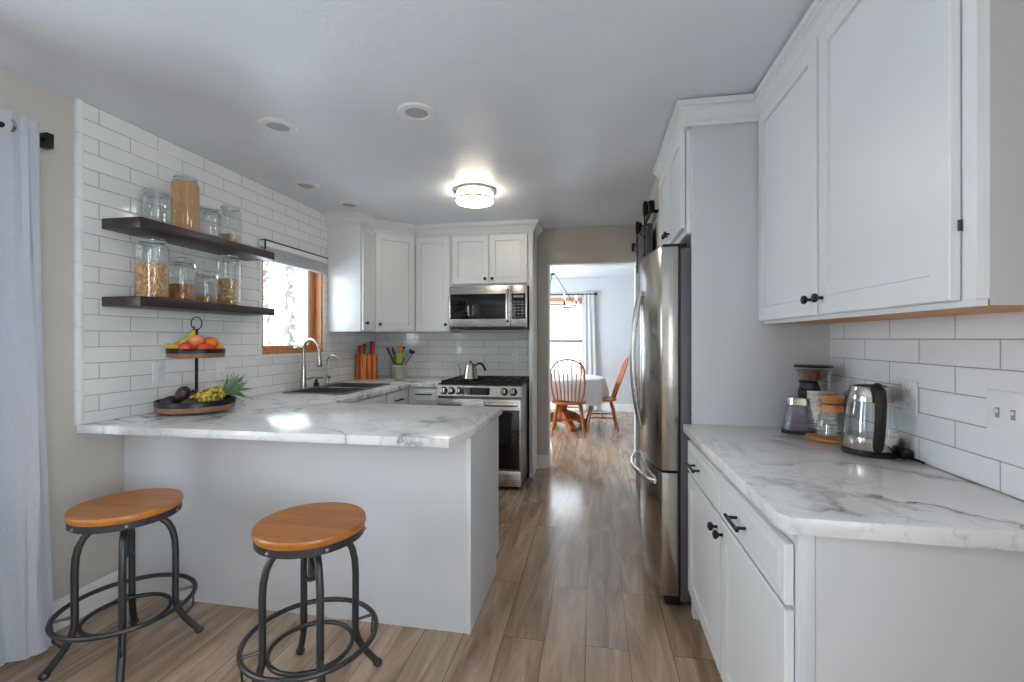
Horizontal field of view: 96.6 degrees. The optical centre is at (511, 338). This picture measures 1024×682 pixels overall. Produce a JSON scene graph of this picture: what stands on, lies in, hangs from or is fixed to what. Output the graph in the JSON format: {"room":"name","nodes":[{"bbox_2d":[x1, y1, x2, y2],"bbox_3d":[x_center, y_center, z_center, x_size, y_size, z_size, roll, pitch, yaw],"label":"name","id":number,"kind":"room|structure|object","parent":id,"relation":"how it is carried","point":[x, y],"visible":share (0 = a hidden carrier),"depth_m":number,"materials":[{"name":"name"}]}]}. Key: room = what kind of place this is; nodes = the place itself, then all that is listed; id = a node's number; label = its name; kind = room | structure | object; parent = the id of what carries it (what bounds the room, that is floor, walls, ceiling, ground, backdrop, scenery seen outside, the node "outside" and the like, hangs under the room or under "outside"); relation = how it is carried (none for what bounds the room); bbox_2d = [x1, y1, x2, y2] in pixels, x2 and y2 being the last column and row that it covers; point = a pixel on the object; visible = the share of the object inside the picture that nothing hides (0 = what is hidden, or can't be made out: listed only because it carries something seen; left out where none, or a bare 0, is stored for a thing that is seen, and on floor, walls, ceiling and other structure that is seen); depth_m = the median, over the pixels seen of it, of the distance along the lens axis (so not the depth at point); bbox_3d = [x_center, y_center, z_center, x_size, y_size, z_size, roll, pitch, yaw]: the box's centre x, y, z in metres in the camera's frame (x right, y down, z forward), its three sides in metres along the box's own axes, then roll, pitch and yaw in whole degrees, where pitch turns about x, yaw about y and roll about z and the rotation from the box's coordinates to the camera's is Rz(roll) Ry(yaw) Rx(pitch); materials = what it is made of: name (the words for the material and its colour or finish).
{"room":"kitchen","nodes":[
{"label":"kitchen","id":0,"kind":"room"},
{"bbox_2d":[0,65,372,600],"bbox_3d":[-2.216,0.096,1.562,0.164,2.448,6.990,0,0,10],"label":"wall","id":1,"kind":"structure","parent":0,"point":[98,359],"depth_m":2.31,"materials":[{"name":"white tile"}]},
{"bbox_2d":[0,121,53,149],"bbox_3d":[-2.249,-0.845,0.724,0.127,0.064,2.528,0,0,10],"label":"curtain rod","id":2,"kind":"object","parent":1,"relation":"attached to","point":[46,139],"visible":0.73,"depth_m":1.93,"materials":[{"name":"black metal"}]},
{"bbox_2d":[0,109,52,666],"bbox_3d":[-2.040,0.199,1.635,0.130,2.207,0.635,0,0,10],"label":"curtain","id":3,"kind":"object","parent":2,"relation":"hanging from","point":[26,600],"visible":0.98,"depth_m":1.84,"materials":[{"name":"grey fabric"}]},
{"bbox_2d":[53,570,117,631],"bbox_3d":[-2.058,1.252,2.095,0.016,0.135,0.555,0,0,10],"label":"baseboard","id":4,"kind":"structure","parent":1,"relation":"attached to","point":[86,606],"depth_m":2.20,"materials":[{"name":"white paint"}]},
{"bbox_2d":[153,362,164,382],"bbox_3d":[-1.958,0.185,2.531,0.009,0.116,0.072,0,0,10],"label":"wall outlet","id":5,"kind":"object","parent":1,"relation":"attached to","point":[158,367],"visible":1,"depth_m":2.52,"materials":[{"name":"white plastic"}]},
{"bbox_2d":[102,216,273,260],"bbox_3d":[-1.820,-0.566,2.680,0.228,0.052,0.939,0,0,10],"label":"floating shelf","id":6,"kind":"object","parent":1,"relation":"attached to","point":[139,226],"visible":1,"depth_m":2.48,"materials":[{"name":"brown wood"}]},
{"bbox_2d":[140,187,172,202],"bbox_3d":[-1.872,-0.693,2.404,0.124,0.200,0.124,0,0,-3],"label":"glass jar","id":7,"kind":"object","parent":6,"relation":"on","point":[149,187],"visible":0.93,"depth_m":2.40,"materials":[{"name":"clear glass"}]},
{"bbox_2d":[171,174,199,231],"bbox_3d":[-1.842,-0.760,2.572,0.116,0.335,0.116,0,0,-4],"label":"glass jar","id":8,"kind":"object","parent":6,"relation":"on","point":[185,210],"visible":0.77,"depth_m":2.52,"materials":[{"name":"clear glass"}]},
{"bbox_2d":[200,205,220,237],"bbox_3d":[-1.813,-0.695,2.732,0.108,0.205,0.108,0,0,-2],"label":"glass jar","id":9,"kind":"object","parent":6,"relation":"on","point":[203,205],"visible":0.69,"depth_m":2.73,"materials":[{"name":"clear glass"}]},
{"bbox_2d":[219,206,240,242],"bbox_3d":[-1.785,-0.722,2.887,0.112,0.258,0.112,0,0,-7],"label":"glass jar","id":10,"kind":"object","parent":6,"relation":"on","point":[232,237],"visible":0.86,"depth_m":2.84,"materials":[{"name":"clear glass"}]},
{"bbox_2d":[102,296,273,315],"bbox_3d":[-1.820,-0.184,2.680,0.228,0.048,0.939,0,0,10],"label":"floating shelf","id":11,"kind":"object","parent":1,"relation":"attached to","point":[136,302],"visible":1,"depth_m":2.45,"materials":[{"name":"brown wood"}]},
{"bbox_2d":[134,236,168,297],"bbox_3d":[-1.876,-0.371,2.380,0.120,0.325,0.120,0,0,-4],"label":"glass jar","id":12,"kind":"object","parent":11,"relation":"on","point":[152,279],"visible":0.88,"depth_m":2.33,"materials":[{"name":"clear glass"}]},
{"bbox_2d":[168,256,195,300],"bbox_3d":[-1.846,-0.334,2.547,0.116,0.250,0.116,0,0,-2],"label":"glass jar","id":13,"kind":"object","parent":11,"relation":"on","point":[179,291],"visible":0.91,"depth_m":2.50,"materials":[{"name":"clear glass"}]},
{"bbox_2d":[195,270,217,302],"bbox_3d":[-1.817,-0.307,2.710,0.108,0.197,0.108,0,0,-2],"label":"glass jar","id":14,"kind":"object","parent":11,"relation":"on","point":[198,298],"visible":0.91,"depth_m":2.67,"materials":[{"name":"clear glass"}]},
{"bbox_2d":[217,254,239,304],"bbox_3d":[-1.787,-0.376,2.877,0.110,0.335,0.110,0,0,-7],"label":"glass jar","id":15,"kind":"object","parent":11,"relation":"on","point":[228,289],"visible":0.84,"depth_m":2.83,"materials":[{"name":"clear glass"}]},
{"bbox_2d":[216,361,225,379],"bbox_3d":[-1.883,0.205,2.950,0.009,0.116,0.072,0,0,10],"label":"wall outlet","id":16,"kind":"object","parent":1,"relation":"attached to","point":[220,366],"visible":1,"depth_m":2.94,"materials":[{"name":"white plastic"}]},
{"bbox_2d":[262,260,322,354],"bbox_3d":[-1.819,-0.297,3.706,0.167,0.825,0.760,0,0,10],"label":"window","id":17,"kind":"structure","parent":1,"relation":"in","point":[312,280],"depth_m":4.00,"materials":[{"name":"brown wood"}]},
{"bbox_2d":[259,239,327,273],"bbox_3d":[-1.727,-0.646,3.666,0.054,0.143,0.789,0,0,10],"label":"window blind","id":18,"kind":"object","parent":17,"relation":"attached to","point":[283,254],"visible":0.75,"depth_m":3.61,"materials":[{"name":"white fabric"}]},
{"bbox_2d":[260,238,324,357],"bbox_3d":[-1.753,-0.297,3.694,0.006,0.865,0.804,0,0,10],"label":"trim","id":19,"kind":"structure","parent":1,"relation":"attached to","point":[323,352],"depth_m":3.56,"materials":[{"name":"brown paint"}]},
{"bbox_2d":[328,224,374,331],"bbox_3d":[-1.463,-0.579,4.219,0.377,1.023,0.246,0,0,10],"label":"upper cabinet","id":20,"kind":"object","parent":1,"relation":"attached to","point":[351,248],"visible":0.92,"depth_m":4.11,"materials":[{"name":"white paint"}]},
{"bbox_2d":[359,231,420,332],"bbox_3d":[-1.271,-0.579,4.614,0.625,1.023,0.628,0,0,10],"label":"upper cabinet","id":21,"kind":"object","parent":1,"relation":"attached to","point":[394,253],"visible":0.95,"depth_m":4.41,"materials":[{"name":"white paint"}]},
{"bbox_2d":[0,409,721,681],"bbox_3d":[0.164,1.380,3.171,5.600,0.120,11.300,0,0,10],"label":"floor","id":22,"kind":"structure","parent":0,"point":[571,596],"depth_m":2.07,"materials":[{"name":"brown wood"}]},
{"bbox_2d":[38,488,203,681],"bbox_3d":[-1.608,1.002,1.907,0.483,0.635,0.483,0,0,10],"label":"bar stool","id":23,"kind":"object","parent":22,"relation":"on","point":[123,512],"visible":1,"depth_m":1.82,"materials":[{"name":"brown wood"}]},
{"bbox_2d":[236,502,381,681],"bbox_3d":[-0.750,0.999,1.705,0.483,0.641,0.483,0,0,11],"label":"bar stool","id":24,"kind":"object","parent":22,"relation":"on","point":[311,531],"visible":1,"depth_m":1.63,"materials":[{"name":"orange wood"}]},
{"bbox_2d":[124,417,498,633],"bbox_3d":[-1.046,0.883,2.505,1.861,0.874,0.620,0,0,10],"label":"base cabinet","id":25,"kind":"object","parent":22,"relation":"on","point":[428,547],"visible":0.75,"depth_m":2.18,"materials":[{"name":"white paint"}]},
{"bbox_2d":[76,376,502,447],"bbox_3d":[-0.881,0.424,3.401,1.870,0.040,2.879,0,0,10],"label":"countertop","id":26,"kind":"structure","parent":25,"relation":"on","point":[275,416],"depth_m":2.26,"materials":[{"name":"white stone"}]},
{"bbox_2d":[154,316,235,415],"bbox_3d":[-1.755,0.139,2.536,0.376,0.528,0.376,0,0,10],"label":"fruit stand","id":27,"kind":"object","parent":26,"relation":"on","point":[172,409],"visible":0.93,"depth_m":2.42,"materials":[{"name":"brown wood"}]},
{"bbox_2d":[159,396,175,402],"bbox_3d":[-1.829,0.341,2.430,0.064,0.073,0.098,0,0,44],"label":"avocado","id":28,"kind":"object","parent":27,"relation":"on","point":[170,399],"visible":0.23,"depth_m":2.41,"materials":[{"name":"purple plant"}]},
{"bbox_2d":[165,343,196,348],"bbox_3d":[-1.770,0.031,2.481,0.192,0.072,0.042,0,0,-45],"label":"banana","id":29,"kind":"object","parent":27,"relation":"on","point":[169,346],"visible":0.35,"depth_m":2.43,"materials":[{"name":"yellow plant"}]},
{"bbox_2d":[174,385,190,402],"bbox_3d":[-1.773,0.299,2.455,0.074,0.103,0.067,0,0,14],"label":"avocado","id":30,"kind":"object","parent":27,"relation":"on","point":[182,393],"visible":0.88,"depth_m":2.43,"materials":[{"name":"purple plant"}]},
{"bbox_2d":[174,326,195,343],"bbox_3d":[-1.811,-0.009,2.512,0.124,0.127,0.043,0,0,-18],"label":"banana","id":31,"kind":"object","parent":27,"relation":"on","point":[185,339],"visible":0.6,"depth_m":2.51,"materials":[{"name":"yellow plant"}]},
{"bbox_2d":[178,341,193,348],"bbox_3d":[-1.752,0.047,2.452,0.072,0.070,0.072,0,0,-35],"label":"apple","id":32,"kind":"object","parent":27,"relation":"on","point":[186,345],"visible":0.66,"depth_m":2.43,"materials":[{"name":"red plant"}]},
{"bbox_2d":[181,398,198,402],"bbox_3d":[-1.707,0.345,2.417,0.078,0.063,0.073,0,0,-8],"label":"avocado","id":33,"kind":"object","parent":27,"relation":"on","point":[189,400],"visible":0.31,"depth_m":2.40,"materials":[{"name":"green plant"}]},
{"bbox_2d":[154,395,235,413],"bbox_3d":[-1.755,0.361,2.536,0.376,0.060,0.376,0,0,10],"label":"tray","id":34,"kind":"object","parent":27,"relation":"on","point":[228,402],"depth_m":2.39,"materials":[{"name":"black metal"}]},
{"bbox_2d":[165,348,225,357],"bbox_3d":[-1.755,0.078,2.536,0.276,0.050,0.276,0,0,10],"label":"tray","id":35,"kind":"object","parent":27,"relation":"on","point":[170,353],"depth_m":2.43,"materials":[{"name":"black metal"}]},
{"bbox_2d":[189,334,203,345],"bbox_3d":[-1.735,0.005,2.507,0.072,0.070,0.072,0,0,-35],"label":"apple","id":36,"kind":"object","parent":27,"relation":"on","point":[197,339],"visible":0.9,"depth_m":2.48,"materials":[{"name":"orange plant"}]},
{"bbox_2d":[197,342,211,348],"bbox_3d":[-1.678,0.050,2.489,0.072,0.070,0.072,0,0,-35],"label":"apple","id":37,"kind":"object","parent":27,"relation":"on","point":[205,345],"visible":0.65,"depth_m":2.47,"materials":[{"name":"red plant"}]},
{"bbox_2d":[204,336,218,348],"bbox_3d":[-1.689,0.018,2.557,0.074,0.076,0.074,0,0,-35],"label":"orange","id":38,"kind":"object","parent":27,"relation":"on","point":[212,341],"visible":0.73,"depth_m":2.54,"materials":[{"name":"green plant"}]},
{"bbox_2d":[190,372,249,401],"bbox_3d":[-1.606,0.281,2.541,0.190,0.201,0.310,0,0,33],"label":"pineapple","id":39,"kind":"object","parent":27,"relation":"on","point":[232,388],"visible":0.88,"depth_m":2.54,"materials":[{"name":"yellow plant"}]},
{"bbox_2d":[299,338,321,388],"bbox_3d":[-1.626,0.197,3.670,0.133,0.412,0.249,0,0,-38],"label":"kitchen faucet","id":40,"kind":"object","parent":26,"relation":"on","point":[303,376],"visible":0.99,"depth_m":3.67,"materials":[{"name":"silver metal"}]},
{"bbox_2d":[324,355,339,384],"bbox_3d":[-1.584,0.270,4.037,0.150,0.266,0.074,0,0,10],"label":"filter faucet","id":41,"kind":"object","parent":26,"relation":"on","point":[327,376],"visible":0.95,"depth_m":4.03,"materials":[{"name":"silver metal"}]},
{"bbox_2d":[283,382,390,394],"bbox_3d":[-1.393,0.501,3.731,0.496,0.210,0.780,0,0,10],"label":"sink","id":42,"kind":"object","parent":26,"relation":"in","point":[340,388],"visible":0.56,"depth_m":3.76,"materials":[{"name":"metal"}]},
{"bbox_2d":[356,354,376,378],"bbox_3d":[-1.474,0.276,4.629,0.193,0.254,0.110,0,0,-7],"label":"knife block","id":43,"kind":"object","parent":26,"relation":"on","point":[366,364],"visible":1,"depth_m":4.58,"materials":[{"name":"brown wood"}]},
{"bbox_2d":[366,341,369,353],"bbox_3d":[-1.464,0.142,4.643,0.036,0.234,0.040,0,0,-7],"label":"kitchen knife","id":44,"kind":"object","parent":43,"relation":"in","point":[367,342],"visible":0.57,"depth_m":4.63,"materials":[{"name":"metal"}]},
{"bbox_2d":[370,341,374,353],"bbox_3d":[-1.423,0.140,4.648,0.050,0.239,0.041,0,0,-7],"label":"kitchen knife","id":45,"kind":"object","parent":43,"relation":"in","point":[372,343],"visible":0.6,"depth_m":4.64,"materials":[{"name":"metal"}]},
{"bbox_2d":[392,365,406,378],"bbox_3d":[-1.158,0.335,4.699,0.158,0.136,0.158,0,0,10],"label":"utensil crock","id":46,"kind":"object","parent":26,"relation":"on","point":[398,371],"visible":0.96,"depth_m":4.63,"materials":[{"name":"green ceramic"}]},
{"bbox_2d":[396,353,401,364],"bbox_3d":[-1.155,0.268,4.666,0.064,0.247,0.036,0,0,-8],"label":"spatula","id":47,"kind":"object","parent":46,"relation":"in","point":[398,355],"visible":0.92,"depth_m":4.65,"materials":[{"name":"green plastic"}]},
{"bbox_2d":[352,394,384,403],"bbox_3d":[-1.418,0.883,3.395,0.717,0.874,0.800,0,0,10],"label":"base cabinet","id":48,"kind":"object","parent":22,"relation":"on","point":[380,399],"visible":0.02,"depth_m":3.54,"materials":[{"name":"white paint"}]},
{"bbox_2d":[384,388,407,403],"bbox_3d":[-1.300,0.883,4.039,0.720,0.874,0.500,0,0,10],"label":"base cabinet","id":49,"kind":"object","parent":22,"relation":"on","point":[399,396],"visible":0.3,"depth_m":3.94,"materials":[{"name":"white paint"}]},
{"bbox_2d":[409,387,437,404],"bbox_3d":[-0.759,0.883,4.493,0.295,0.874,0.695,0,0,10],"label":"base cabinet","id":50,"kind":"object","parent":22,"relation":"on","point":[417,395],"visible":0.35,"depth_m":4.19,"materials":[{"name":"white paint"}]},
{"bbox_2d":[437,375,528,488],"bbox_3d":[-0.238,0.849,4.342,0.764,0.943,0.798,0,0,10],"label":"gas range","id":51,"kind":"object","parent":22,"relation":"on","point":[511,393],"visible":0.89,"depth_m":3.98,"materials":[{"name":"metal"}]},
{"bbox_2d":[457,361,485,378],"bbox_3d":[-0.383,0.290,4.303,0.249,0.171,0.146,0,0,29],"label":"gooseneck kettle","id":52,"kind":"object","parent":51,"relation":"on","point":[470,372],"visible":1,"depth_m":4.26,"materials":[{"name":"silver metal"}]},
{"bbox_2d":[461,401,484,406],"bbox_3d":[-0.336,0.695,3.975,0.200,0.310,0.074,0,0,10],"label":"dish towel","id":53,"kind":"object","parent":51,"relation":"hanging from","point":[463,403],"visible":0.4,"depth_m":3.95,"materials":[{"name":"white fabric"}]},
{"bbox_2d":[438,378,528,385],"bbox_3d":[-0.229,0.406,4.393,0.764,0.017,0.695,0,0,10],"label":"cooktop","id":54,"kind":"object","parent":51,"relation":"in","point":[451,381],"depth_m":4.12,"materials":[{"name":"black metal"}]},
{"bbox_2d":[529,227,536,477],"bbox_3d":[0.210,0.120,4.491,0.034,2.400,0.345,0,0,10],"label":"panel","id":55,"kind":"object","parent":22,"relation":"on","point":[532,238],"visible":0.84,"depth_m":4.32,"materials":[{"name":"white paint"}]},
{"bbox_2d":[554,354,580,413],"bbox_3d":[0.936,0.790,7.650,0.479,1.064,0.614,0,0,7],"label":"dining chair","id":56,"kind":"object","parent":22,"relation":"on","point":[556,360],"visible":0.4,"depth_m":7.87,"materials":[{"name":"orange wood"}]},
{"bbox_2d":[550,359,585,437],"bbox_3d":[0.780,0.790,6.286,0.479,1.064,0.614,0,0,10],"label":"dining chair","id":57,"kind":"object","parent":22,"relation":"on","point":[557,402],"visible":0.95,"depth_m":6.14,"materials":[{"name":"orange wood"}]},
{"bbox_2d":[550,405,585,431],"bbox_3d":[0.755,0.946,6.905,1.230,0.748,1.230,0,0,10],"label":"dining table","id":58,"kind":"object","parent":22,"relation":"on","point":[563,412],"visible":0.37,"depth_m":6.81,"materials":[{"name":"orange wood"}]},
{"bbox_2d":[550,373,608,405],"bbox_3d":[0.768,0.755,6.920,1.387,0.376,1.379,0,0,10],"label":"tablecloth","id":59,"kind":"object","parent":58,"relation":"on","point":[596,388],"visible":0.5,"depth_m":6.38,"materials":[{"name":"white fabric"}]},
{"bbox_2d":[585,357,628,431],"bbox_3d":[1.395,0.790,6.713,0.614,1.064,0.479,0,0,7],"label":"dining chair","id":60,"kind":"object","parent":22,"relation":"on","point":[610,399],"visible":0.85,"depth_m":6.56,"materials":[{"name":"orange wood"}]},
{"bbox_2d":[630,243,690,604],"bbox_3d":[1.103,0.424,2.569,0.849,1.792,0.756,0,0,10],"label":"refrigerator","id":61,"kind":"object","parent":22,"relation":"on","point":[663,300],"visible":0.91,"depth_m":2.25,"materials":[{"name":"metal"}]},
{"bbox_2d":[691,121,829,615],"bbox_3d":[1.155,0.115,2.130,0.598,2.410,0.026,0,0,10],"label":"panel","id":62,"kind":"object","parent":22,"relation":"on","point":[743,372],"visible":0.31,"depth_m":2.14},
{"bbox_2d":[686,440,1023,681],"bbox_3d":[1.018,0.883,1.559,0.653,0.874,1.141,0,0,10],"label":"base cabinet","id":63,"kind":"object","parent":22,"relation":"on","point":[771,604],"visible":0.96,"depth_m":1.03,"materials":[{"name":"white paint"}]},
{"bbox_2d":[683,424,1023,551],"bbox_3d":[1.027,0.424,1.545,0.638,0.040,1.168,0,0,10],"label":"countertop","id":64,"kind":"structure","parent":63,"relation":"on","point":[802,485],"depth_m":1.19,"materials":[{"name":"white stone"}]},
{"bbox_2d":[781,364,836,434],"bbox_3d":[1.279,0.258,1.972,0.199,0.291,0.159,0,0,30],"label":"coffee grinder","id":65,"kind":"object","parent":64,"relation":"on","point":[809,392],"visible":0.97,"depth_m":1.92,"materials":[{"name":"glass"}]},
{"bbox_2d":[805,432,842,443],"bbox_3d":[1.290,0.397,1.835,0.186,0.012,0.186,0,0,10],"label":"trivet","id":66,"kind":"object","parent":64,"relation":"on","point":[813,436],"visible":0.6,"depth_m":1.81,"materials":[{"name":"orange wood"}]},
{"bbox_2d":[817,382,849,436],"bbox_3d":[1.290,0.279,1.835,0.118,0.222,0.118,0,0,10],"label":"carafe","id":67,"kind":"object","parent":66,"relation":"on","point":[831,403],"visible":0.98,"depth_m":1.81,"materials":[{"name":"clear glass"}]},
{"bbox_2d":[840,445,924,463],"bbox_3d":[1.263,0.386,1.586,0.172,0.034,0.226,0,0,10],"label":"base","id":68,"kind":"object","parent":64,"relation":"on","point":[903,453],"visible":0.66,"depth_m":1.53,"materials":[{"name":"black plastic"}]},
{"bbox_2d":[842,383,899,452],"bbox_3d":[1.256,0.267,1.605,0.188,0.236,0.160,0,0,-31],"label":"electric kettle","id":69,"kind":"object","parent":68,"relation":"on","point":[878,441],"visible":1,"depth_m":1.55,"materials":[{"name":"metal"}]},
{"bbox_2d":[0,0,813,278],"bbox_3d":[0.164,-1.188,3.171,5.600,0.120,11.300,0,0,10],"label":"ceiling","id":70,"kind":"structure","parent":0,"point":[564,109],"depth_m":1.98,"materials":[{"name":"white paint"}]},
{"bbox_2d":[257,117,297,134],"bbox_3d":[-1.238,-1.123,2.412,0.190,0.010,0.190,0,0,10],"label":"recessed light","id":71,"kind":"object","parent":70,"relation":"in","point":[271,124],"visible":1,"depth_m":2.40,"materials":[{"name":"white paint"}]},
{"bbox_2d":[291,181,319,189],"bbox_3d":[-1.512,-1.123,3.341,0.190,0.010,0.190,0,0,10],"label":"recessed light","id":72,"kind":"object","parent":70,"relation":"in","point":[306,185],"visible":1,"depth_m":3.33,"materials":[{"name":"white paint"}]},
{"bbox_2d":[337,201,360,207],"bbox_3d":[-1.365,-1.123,3.822,0.190,0.010,0.190,0,0,10],"label":"recessed light","id":73,"kind":"object","parent":70,"relation":"in","point":[346,204],"visible":1,"depth_m":3.81,"materials":[{"name":"white paint"}]},
{"bbox_2d":[397,102,435,121],"bbox_3d":[-0.473,-1.123,2.268,0.190,0.010,0.190,0,0,10],"label":"recessed light","id":74,"kind":"object","parent":70,"relation":"in","point":[411,111],"visible":1,"depth_m":2.25,"materials":[{"name":"white paint"}]},
{"bbox_2d":[454,184,495,207],"bbox_3d":[-0.283,-1.067,3.465,0.318,0.122,0.318,0,0,10],"label":"light","id":75,"kind":"object","parent":70,"relation":"attached to","point":[466,195],"visible":1,"depth_m":3.37,"materials":[{"name":"white glass"}]},
{"bbox_2d":[550,273,576,310],"bbox_3d":[0.593,-0.774,6.599,0.711,0.707,0.678,0,0,10],"label":"chandelier","id":76,"kind":"object","parent":70,"relation":"hanging from","point":[552,274],"visible":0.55,"depth_m":6.55,"materials":[{"name":"black metal"}]},
{"bbox_2d":[373,225,635,454],"bbox_3d":[0.763,0.096,4.634,4.940,2.448,0.128,0,0,10],"label":"wall","id":77,"kind":"structure","parent":0,"point":[436,354],"depth_m":4.68,"materials":[{"name":"white tile"}]},
{"bbox_2d":[324,211,542,238],"bbox_3d":[-0.683,-1.076,4.364,2.071,0.102,0.495,0,0,-10],"label":"crown molding","id":78,"kind":"structure","parent":77,"relation":"attached to","point":[363,218],"depth_m":4.37,"materials":[{"name":"white paint"}]},
{"bbox_2d":[415,235,460,332],"bbox_3d":[-0.759,-0.579,4.648,0.377,1.023,0.372,0,0,10],"label":"upper cabinet","id":79,"kind":"object","parent":77,"relation":"attached to","point":[433,254],"visible":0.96,"depth_m":4.51,"materials":[{"name":"white paint"}]},
{"bbox_2d":[452,232,528,285],"bbox_3d":[-0.192,-0.801,4.546,0.772,0.578,0.372,0,0,10],"label":"upper cabinet","id":80,"kind":"object","parent":77,"relation":"attached to","point":[485,259],"visible":0.88,"depth_m":4.39,"materials":[{"name":"white paint"}]},
{"bbox_2d":[449,285,528,329],"bbox_3d":[-0.203,-0.300,4.507,0.758,0.414,0.460,0,0,10],"label":"microwave oven","id":81,"kind":"object","parent":80,"relation":"attached to","point":[500,307],"visible":0.95,"depth_m":4.33,"materials":[{"name":"metal"}]},
{"bbox_2d":[537,455,547,468],"bbox_3d":[0.312,1.252,4.650,0.112,0.135,0.016,0,0,10],"label":"baseboard","id":82,"kind":"structure","parent":77,"relation":"attached to","point":[542,460],"depth_m":4.64,"materials":[{"name":"white paint"}]},
{"bbox_2d":[548,261,635,472],"bbox_3d":[0.816,0.277,4.629,0.890,2.087,0.160,0,0,10],"label":"trim","id":83,"kind":"structure","parent":77,"relation":"attached to","point":[633,262],"depth_m":4.65,"materials":[{"name":"white paint"}]},
{"bbox_2d":[550,277,633,403],"bbox_3d":[1.183,0.096,8.551,5.300,2.448,0.150,0,0,10],"label":"wall","id":84,"kind":"structure","parent":0,"point":[614,299],"depth_m":8.36,"materials":[{"name":"grey paint"}]},
{"bbox_2d":[550,298,581,363],"bbox_3d":[0.789,0.035,8.580,1.195,1.610,0.112,0,0,10],"label":"window","id":85,"kind":"structure","parent":84,"relation":"in","point":[552,300],"depth_m":8.51,"materials":[{"name":"white wood"}]},
{"bbox_2d":[550,293,596,294],"bbox_3d":[0.773,-0.825,8.504,1.610,0.052,0.084,0,0,10],"label":"curtain rod","id":86,"kind":"object","parent":84,"relation":"attached to","point":[587,293],"visible":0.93,"depth_m":8.40,"materials":[{"name":"black metal"}]},
{"bbox_2d":[582,291,597,409],"bbox_3d":[1.430,0.215,8.369,0.280,2.170,0.036,0,0,10],"label":"curtain","id":87,"kind":"object","parent":86,"relation":"hanging from","point":[588,301],"visible":0.69,"depth_m":8.37,"materials":[{"name":"white fabric"}]},
{"bbox_2d":[550,402,633,411],"bbox_3d":[1.168,1.252,8.469,5.100,0.135,0.016,0,0,10],"label":"baseboard","id":88,"kind":"structure","parent":84,"relation":"attached to","point":[603,406],"depth_m":8.35,"materials":[{"name":"white paint"}]},
{"bbox_2d":[638,178,658,250],"bbox_3d":[1.146,0.096,3.741,0.070,2.448,1.510,0,0,10],"label":"wall","id":89,"kind":"structure","parent":0,"point":[654,195],"depth_m":3.24,"materials":[{"name":"beige paint"}]},
{"bbox_2d":[635,201,652,498],"bbox_3d":[1.035,0.150,3.604,0.067,2.300,0.860,0,0,10],"label":"barn door","id":90,"kind":"structure","parent":89,"relation":"in","point":[644,247],"depth_m":3.70,"materials":[{"name":"grey paint"}]},
{"bbox_2d":[632,200,657,251],"bbox_3d":[1.073,-0.887,3.734,0.071,0.075,1.430,0,0,10],"label":"barn door track","id":91,"kind":"object","parent":89,"relation":"attached to","point":[651,210],"visible":0.77,"depth_m":3.24,"materials":[{"name":"black metal"}]},
{"bbox_2d":[830,311,1023,500],"bbox_3d":[1.316,0.096,0.927,0.158,2.448,6.990,0,0,10],"label":"wall","id":92,"kind":"structure","parent":0,"point":[953,361],"depth_m":1.39,"materials":[{"name":"white tile"}]},
{"bbox_2d":[659,128,690,247],"bbox_3d":[1.184,-0.800,2.551,0.657,0.580,0.800,0,0,10],"label":"upper cabinet","id":93,"kind":"object","parent":92,"relation":"attached to","point":[675,181],"visible":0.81,"depth_m":2.38,"materials":[{"name":"white paint"}]},
{"bbox_2d":[653,0,843,180],"bbox_3d":[0.993,-1.069,1.906,0.404,0.116,2.197,0,0,-5],"label":"crown molding","id":94,"kind":"structure","parent":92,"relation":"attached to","point":[740,108],"depth_m":2.08,"materials":[{"name":"white paint"}]},
{"bbox_2d":[758,0,1023,323],"bbox_3d":[1.171,-0.579,1.502,0.342,1.022,1.199,0,0,10],"label":"upper cabinet","id":95,"kind":"object","parent":92,"relation":"attached to","point":[891,154],"visible":0.99,"depth_m":1.15,"materials":[{"name":"white paint"}]},
{"bbox_2d":[902,380,917,416],"bbox_3d":[1.341,0.199,1.539,0.009,0.116,0.072,0,0,10],"label":"wall outlet","id":96,"kind":"object","parent":92,"relation":"attached to","point":[909,388],"visible":1,"depth_m":1.53,"materials":[{"name":"white plastic"}]},
{"bbox_2d":[905,387,911,396],"bbox_3d":[1.339,0.179,1.539,0.003,0.028,0.032,0,0,10],"label":"socket","id":97,"kind":"object","parent":96,"relation":"attached to","point":[908,390],"depth_m":1.54,"materials":[{"name":"white plastic"}]},
{"bbox_2d":[905,399,911,408],"bbox_3d":[1.339,0.219,1.539,0.003,0.028,0.032,0,0,10],"label":"socket","id":98,"kind":"object","parent":96,"relation":"attached to","point":[908,402],"depth_m":1.54,"materials":[{"name":"white plastic"}]},
{"bbox_2d":[986,389,1023,439],"bbox_3d":[1.268,0.193,1.156,0.017,0.116,0.164,0,0,10],"label":"light switch","id":99,"kind":"object","parent":92,"relation":"attached to","point":[1004,409],"visible":1,"depth_m":1.18,"materials":[{"name":"white plastic"}]},
{"label":"outside","id":100,"kind":"structure","parent":0,"visible":0},
{"bbox_2d":[550,353,566,362],"bbox_3d":[-27.608,1.870,25.289,56.700,0.100,80.000,0,0,10],"label":"ground","id":101,"kind":"structure","parent":100,"point":[554,356],"depth_m":50.30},
{"bbox_2d":[263,260,298,345],"bbox_3d":[-7.470,-1.929,13.999,2.741,7.501,2.443,0,0,10],"label":"conifer tree","id":102,"kind":"object","parent":101,"relation":"on","point":[266,321],"visible":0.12,"depth_m":13.87,"materials":[{"name":"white plant"}]},
{"bbox_2d":[263,262,303,344],"bbox_3d":[-4.868,-1.179,9.982,1.964,6.002,1.952,0,0,10],"label":"conifer tree","id":103,"kind":"object","parent":101,"relation":"on","point":[291,323],"visible":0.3,"depth_m":9.91,"materials":[{"name":"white plant"}]},
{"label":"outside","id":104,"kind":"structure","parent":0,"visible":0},
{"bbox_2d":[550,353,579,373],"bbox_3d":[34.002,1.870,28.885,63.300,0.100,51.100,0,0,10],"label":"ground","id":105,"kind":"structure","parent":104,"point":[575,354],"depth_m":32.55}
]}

